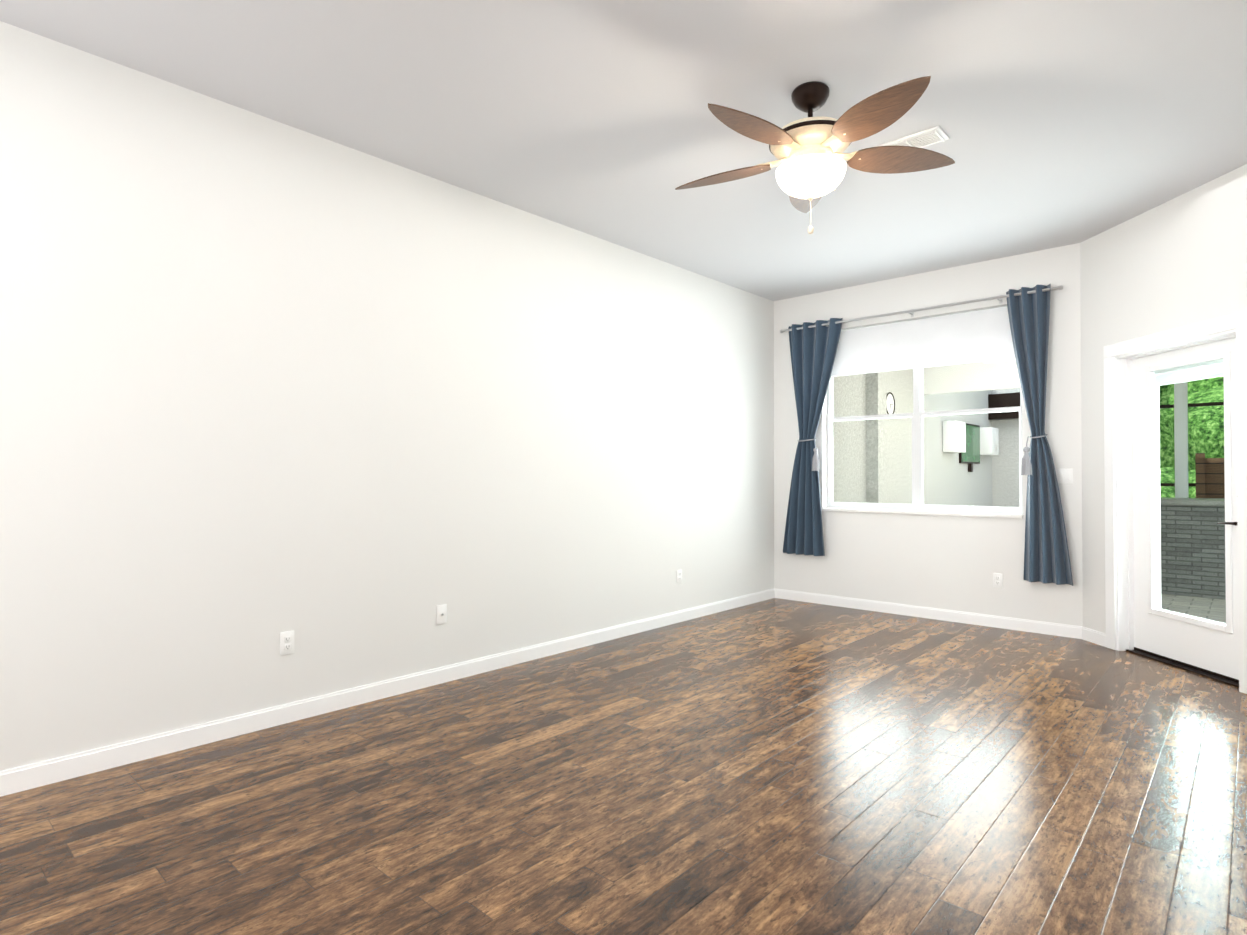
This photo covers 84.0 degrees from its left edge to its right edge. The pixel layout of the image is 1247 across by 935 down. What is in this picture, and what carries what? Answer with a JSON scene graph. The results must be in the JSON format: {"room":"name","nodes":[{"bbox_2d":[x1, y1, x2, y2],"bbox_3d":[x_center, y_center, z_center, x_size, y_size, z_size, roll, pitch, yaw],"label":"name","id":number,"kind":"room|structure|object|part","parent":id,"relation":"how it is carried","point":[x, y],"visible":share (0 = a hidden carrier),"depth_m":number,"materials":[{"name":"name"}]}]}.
{"room":"empty living room","nodes":[
{"label":"empty living room","id":0,"kind":"room"},
{"bbox_2d":[0,21,773,770],"bbox_3d":[-1.232,-0.220,4.173,0.200,3.025,8.410,-1,-1,42],"label":"wall","id":1,"kind":"structure","parent":0,"point":[350,417],"depth_m":3.57,"materials":[{"name":"paint"}]},
{"bbox_2d":[280,630,293,655],"bbox_3d":[-1.696,0.885,3.495,0.010,0.115,0.070,-1,-1,42],"label":"electrical outlet","id":2,"kind":"object","parent":1,"relation":"attached to","point":[287,642],"visible":1,"depth_m":3.49,"materials":[{"name":"white plastic"}]},
{"bbox_2d":[0,588,774,796],"bbox_3d":[-1.153,1.245,4.085,0.014,0.094,8.010,-1,-1,42],"label":"baseboard","id":3,"kind":"structure","parent":1,"relation":"attached to","point":[32,776],"depth_m":3.55,"materials":[{"name":"white wood"}]},
{"bbox_2d":[437,604,446,624],"bbox_3d":[-1.087,0.882,4.158,0.019,0.115,0.070,-1,-1,42],"label":"outlet","id":4,"kind":"object","parent":1,"relation":"attached to","point":[441,614],"visible":1,"depth_m":4.16,"materials":[{"name":"white plastic"}]},
{"bbox_2d":[677,569,681,583],"bbox_3d":[0.476,0.926,5.885,0.010,0.115,0.070,-1,-1,42],"label":"electrical outlet","id":5,"kind":"object","parent":1,"relation":"attached to","point":[679,576],"visible":1,"depth_m":5.88,"materials":[{"name":"white plastic"}]},
{"bbox_2d":[0,598,1246,934],"bbox_3d":[0.433,1.291,2.644,4.500,0.030,8.210,-1,-1,42],"label":"floor","id":6,"kind":"structure","parent":0,"point":[774,766],"depth_m":2.62,"materials":[{"name":"brown wood"}]},
{"bbox_2d":[0,0,1246,300],"bbox_3d":[0.433,-1.824,2.678,4.700,0.150,8.410,-1,-1,42],"label":"ceiling","id":7,"kind":"structure","parent":0,"point":[1064,122],"depth_m":3.28,"materials":[{"name":"paint"}]},
{"bbox_2d":[675,76,954,233],"bbox_3d":[0.818,-1.411,3.192,1.322,0.665,1.307,-1,-1,42],"label":"ceiling fan","id":8,"kind":"object","parent":7,"relation":"hanging from","point":[808,153],"visible":1,"depth_m":3.10,"materials":[{"name":"brown wood"}]},
{"bbox_3d":[0.865,-1.319,3.204,0.316,0.124,0.316,-1,-1,42],"label":"lamp shade","id":9,"kind":"part","parent":8,"relation":"part of","materials":[{"name":"white glass"}]},
{"bbox_2d":[874,126,949,147],"bbox_3d":[1.534,-1.726,3.696,0.340,0.024,0.170,-1,-1,42],"label":"ceiling vent","id":10,"kind":"object","parent":7,"relation":"in","point":[930,136],"visible":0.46,"depth_m":3.64,"materials":[{"name":"white metal"}]},
{"bbox_2d":[774,243,1082,626],"bbox_3d":[2.613,-0.198,6.226,2.730,3.025,0.200,-1,-1,42],"label":"wall","id":11,"kind":"structure","parent":0,"point":[954,563],"depth_m":5.95,"materials":[{"name":"paint"}]},
{"bbox_2d":[822,507,1022,517],"bbox_3d":[2.589,0.399,6.157,1.720,0.030,0.125,-1,-1,42],"label":"window sill","id":12,"kind":"structure","parent":11,"relation":"attached to","point":[975,514],"depth_m":6.03,"materials":[{"name":"wood"}]},
{"bbox_2d":[827,306,1022,513],"bbox_3d":[2.629,-0.470,6.210,1.720,1.710,0.148,-1,-1,42],"label":"window","id":13,"kind":"structure","parent":11,"relation":"in","point":[917,346],"depth_m":6.17,"materials":[{"name":"white plastic"}]},
{"bbox_2d":[831,306,1014,376],"bbox_3d":[2.597,-1.099,6.182,1.690,0.437,0.055,-1,-1,42],"label":"roller shade","id":14,"kind":"object","parent":13,"relation":"attached to","point":[981,335],"depth_m":6.09,"materials":[{"name":"fabric"}]},
{"bbox_3d":[2.652,-0.470,6.235,1.664,1.654,0.005,-1,-1,42],"label":"glass","id":15,"kind":"part","parent":13,"relation":"part of","materials":[{"name":"clear glass"}]},
{"bbox_2d":[780,284,1072,585],"bbox_3d":[2.490,-0.257,6.092,2.490,2.317,0.165,-1,-1,42],"label":"curtains","id":16,"kind":"object","parent":11,"relation":"attached to","point":[813,348],"visible":1,"depth_m":5.49,"materials":[{"name":"blue fabric"}]},
{"bbox_3d":[2.488,-1.371,6.146,2.430,0.070,0.105,-1,-1,42],"label":"rod","id":17,"kind":"part","parent":16,"relation":"part of","materials":[{"name":"silver metal"}]},
{"bbox_2d":[775,588,1081,638],"bbox_3d":[2.514,1.267,6.156,2.656,0.094,0.014,-1,-1,42],"label":"baseboard","id":18,"kind":"structure","parent":11,"relation":"attached to","point":[1049,628],"depth_m":5.96,"materials":[{"name":"white wood"}]},
{"bbox_2d":[993,573,1002,587],"bbox_3d":[3.060,0.924,5.666,0.070,0.115,0.010,-1,-1,42],"label":"electrical outlet","id":19,"kind":"object","parent":11,"relation":"attached to","point":[998,580],"visible":1,"depth_m":5.66,"materials":[{"name":"white plastic"}]},
{"bbox_2d":[1055,468,1072,482],"bbox_3d":[3.407,0.066,5.357,0.115,0.115,0.014,-1,-1,42],"label":"light switch","id":20,"kind":"object","parent":11,"relation":"attached to","point":[1064,475],"visible":0.98,"depth_m":5.36,"materials":[{"name":"white plastic"}]},
{"bbox_2d":[1080,164,1246,633],"bbox_3d":[3.652,-0.221,4.128,0.200,3.025,2.333,0,-1,-3],"label":"wall","id":21,"kind":"structure","parent":0,"point":[1178,261],"depth_m":4.69,"materials":[{"name":"paint"}]},
{"bbox_2d":[1082,627,1105,646],"bbox_3d":[3.495,1.256,5.149,0.014,0.094,0.260,0,-1,-3],"label":"baseboard","id":22,"kind":"structure","parent":21,"relation":"attached to","point":[1094,636],"depth_m":5.14,"materials":[{"name":"white wood"}]},
{"bbox_2d":[1104,310,1246,693],"bbox_3d":[3.636,0.204,4.474,0.238,2.184,1.122,0,-1,-3],"label":"door frame","id":23,"kind":"structure","parent":21,"relation":"attached to","point":[1237,321],"depth_m":4.92,"materials":[{"name":"white wood"}]},
{"bbox_2d":[1126,359,1238,687],"bbox_3d":[3.668,0.316,4.475,0.176,1.960,0.914,0,-1,-3],"label":"door","id":24,"kind":"structure","parent":21,"relation":"in","point":[1234,682],"depth_m":4.46,"materials":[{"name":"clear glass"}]},
{"bbox_3d":[3.670,0.722,4.470,0.766,1.148,0.766,-1,-1,42],"label":"handle","id":25,"kind":"part","parent":24,"relation":"part of","materials":[{"name":"brown metal"}]},
{"bbox_3d":[3.663,0.151,4.476,0.414,1.630,0.414,-1,-1,42],"label":"glass","id":26,"kind":"part","parent":24,"relation":"part of","materials":[{"name":"clear glass"}]},
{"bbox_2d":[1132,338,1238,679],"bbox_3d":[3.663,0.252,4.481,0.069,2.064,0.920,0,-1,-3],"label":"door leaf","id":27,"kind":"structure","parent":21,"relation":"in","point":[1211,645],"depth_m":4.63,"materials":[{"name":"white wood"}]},
{"bbox_2d":[1154,359,1223,385],"bbox_3d":[3.663,-0.611,4.484,0.013,0.103,0.550,0,-1,-3],"label":"mini blind","id":28,"kind":"object","parent":27,"relation":"attached to","point":[1180,375],"visible":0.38,"depth_m":4.48,"materials":[{"name":"white plastic"}]},
{"label":"outside","id":29,"kind":"structure","parent":0,"visible":0},
{"bbox_2d":[1161,594,1225,622],"bbox_3d":[8.861,1.382,6.193,24.000,0.065,30.600,-1,-1,42],"label":"ground","id":30,"kind":"structure","parent":29,"point":[1183,608],"depth_m":6.76,"materials":[{"name":"white concrete"}]},
{"bbox_2d":[865,371,888,503],"bbox_3d":[3.310,-0.157,9.038,0.140,3.005,0.280,-1,-1,42],"label":"wall","id":31,"kind":"structure","parent":30,"relation":"on","point":[874,473],"depth_m":8.96,"materials":[{"name":"white paint"}]},
{"bbox_2d":[833,369,992,512],"bbox_3d":[4.324,-0.141,10.474,0.250,3.005,8.390,-1,-1,42],"label":"wall","id":32,"kind":"structure","parent":30,"relation":"on","point":[898,479],"depth_m":10.08,"materials":[{"name":"white paint"}]},
{"bbox_2d":[887,392,894,413],"bbox_3d":[3.656,-0.869,9.529,0.042,0.330,0.330,-1,-1,42],"label":"clock","id":33,"kind":"object","parent":32,"relation":"attached to","point":[890,407],"depth_m":9.54,"materials":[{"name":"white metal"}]},
{"bbox_2d":[943,421,965,452],"bbox_3d":[5.416,-0.499,11.337,0.198,0.500,0.550,-1,-1,42],"label":"upper cabinet","id":34,"kind":"object","parent":32,"relation":"attached to","point":[958,427],"depth_m":11.16,"materials":[{"name":"white"}]},
{"bbox_2d":[959,423,979,471],"bbox_3d":[6.117,-0.344,12.219,0.060,0.850,1.100,-1,-1,42],"label":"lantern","id":35,"kind":"object","parent":32,"relation":"attached to","point":[971,460],"depth_m":12.22,"materials":[{"name":"green metal"}]},
{"bbox_2d":[980,427,998,454],"bbox_3d":[6.778,-0.483,12.836,0.198,0.500,0.500,-1,-1,42],"label":"upper cabinet","id":36,"kind":"object","parent":32,"relation":"attached to","point":[991,432],"depth_m":12.67,"materials":[{"name":"white"}]},
{"bbox_2d":[988,392,1019,419],"bbox_3d":[7.645,-1.154,12.690,1.700,0.480,0.240,-1,-1,42],"label":"soffit beam","id":37,"kind":"structure","parent":32,"relation":"attached to","point":[996,400],"depth_m":13.00,"materials":[{"name":"brown wood"}]},
{"bbox_2d":[993,388,1019,513],"bbox_3d":[7.807,-0.115,12.842,1.680,3.005,0.200,-1,-1,42],"label":"wall","id":38,"kind":"structure","parent":30,"relation":"on","point":[1010,440],"depth_m":13.17,"materials":[{"name":"white paint"}]},
{"bbox_2d":[923,360,1222,497],"bbox_3d":[7.808,-0.155,7.356,9.100,3.035,0.120,-1,-1,42],"label":"posts","id":39,"kind":"object","parent":30,"relation":"on","point":[980,383],"depth_m":9.66,"materials":[{"name":"white"}]},
{"bbox_2d":[1159,402,1223,486],"bbox_3d":[10.791,-0.444,8.412,7.550,3.635,0.050,-1,-1,42],"label":"cage","id":40,"kind":"object","parent":30,"relation":"on","point":[1194,405],"depth_m":10.41,"materials":[{"name":"brown metal"}]},
{"bbox_2d":[1159,373,1223,497],"bbox_3d":[13.474,-2.229,13.194,25.113,8.366,8.240,-1,-1,42],"label":"trees","id":41,"kind":"object","parent":30,"relation":"on","point":[1213,389],"depth_m":13.04,"materials":[{"name":"green plant"}]},
{"bbox_2d":[1160,497,1225,599],"bbox_3d":[7.004,0.715,6.908,4.580,1.285,0.850,-1,-1,42],"label":"stone wall","id":42,"kind":"structure","parent":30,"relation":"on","point":[1189,571],"depth_m":7.31,"materials":[{"name":"stone"}]},
{"bbox_2d":[1195,453,1224,498],"bbox_3d":[10.335,0.571,7.430,6.470,1.585,0.160,-1,-1,42],"label":"fence","id":43,"kind":"object","parent":30,"relation":"on","point":[1213,480],"depth_m":9.50,"materials":[{"name":"brown wood"}]}
]}

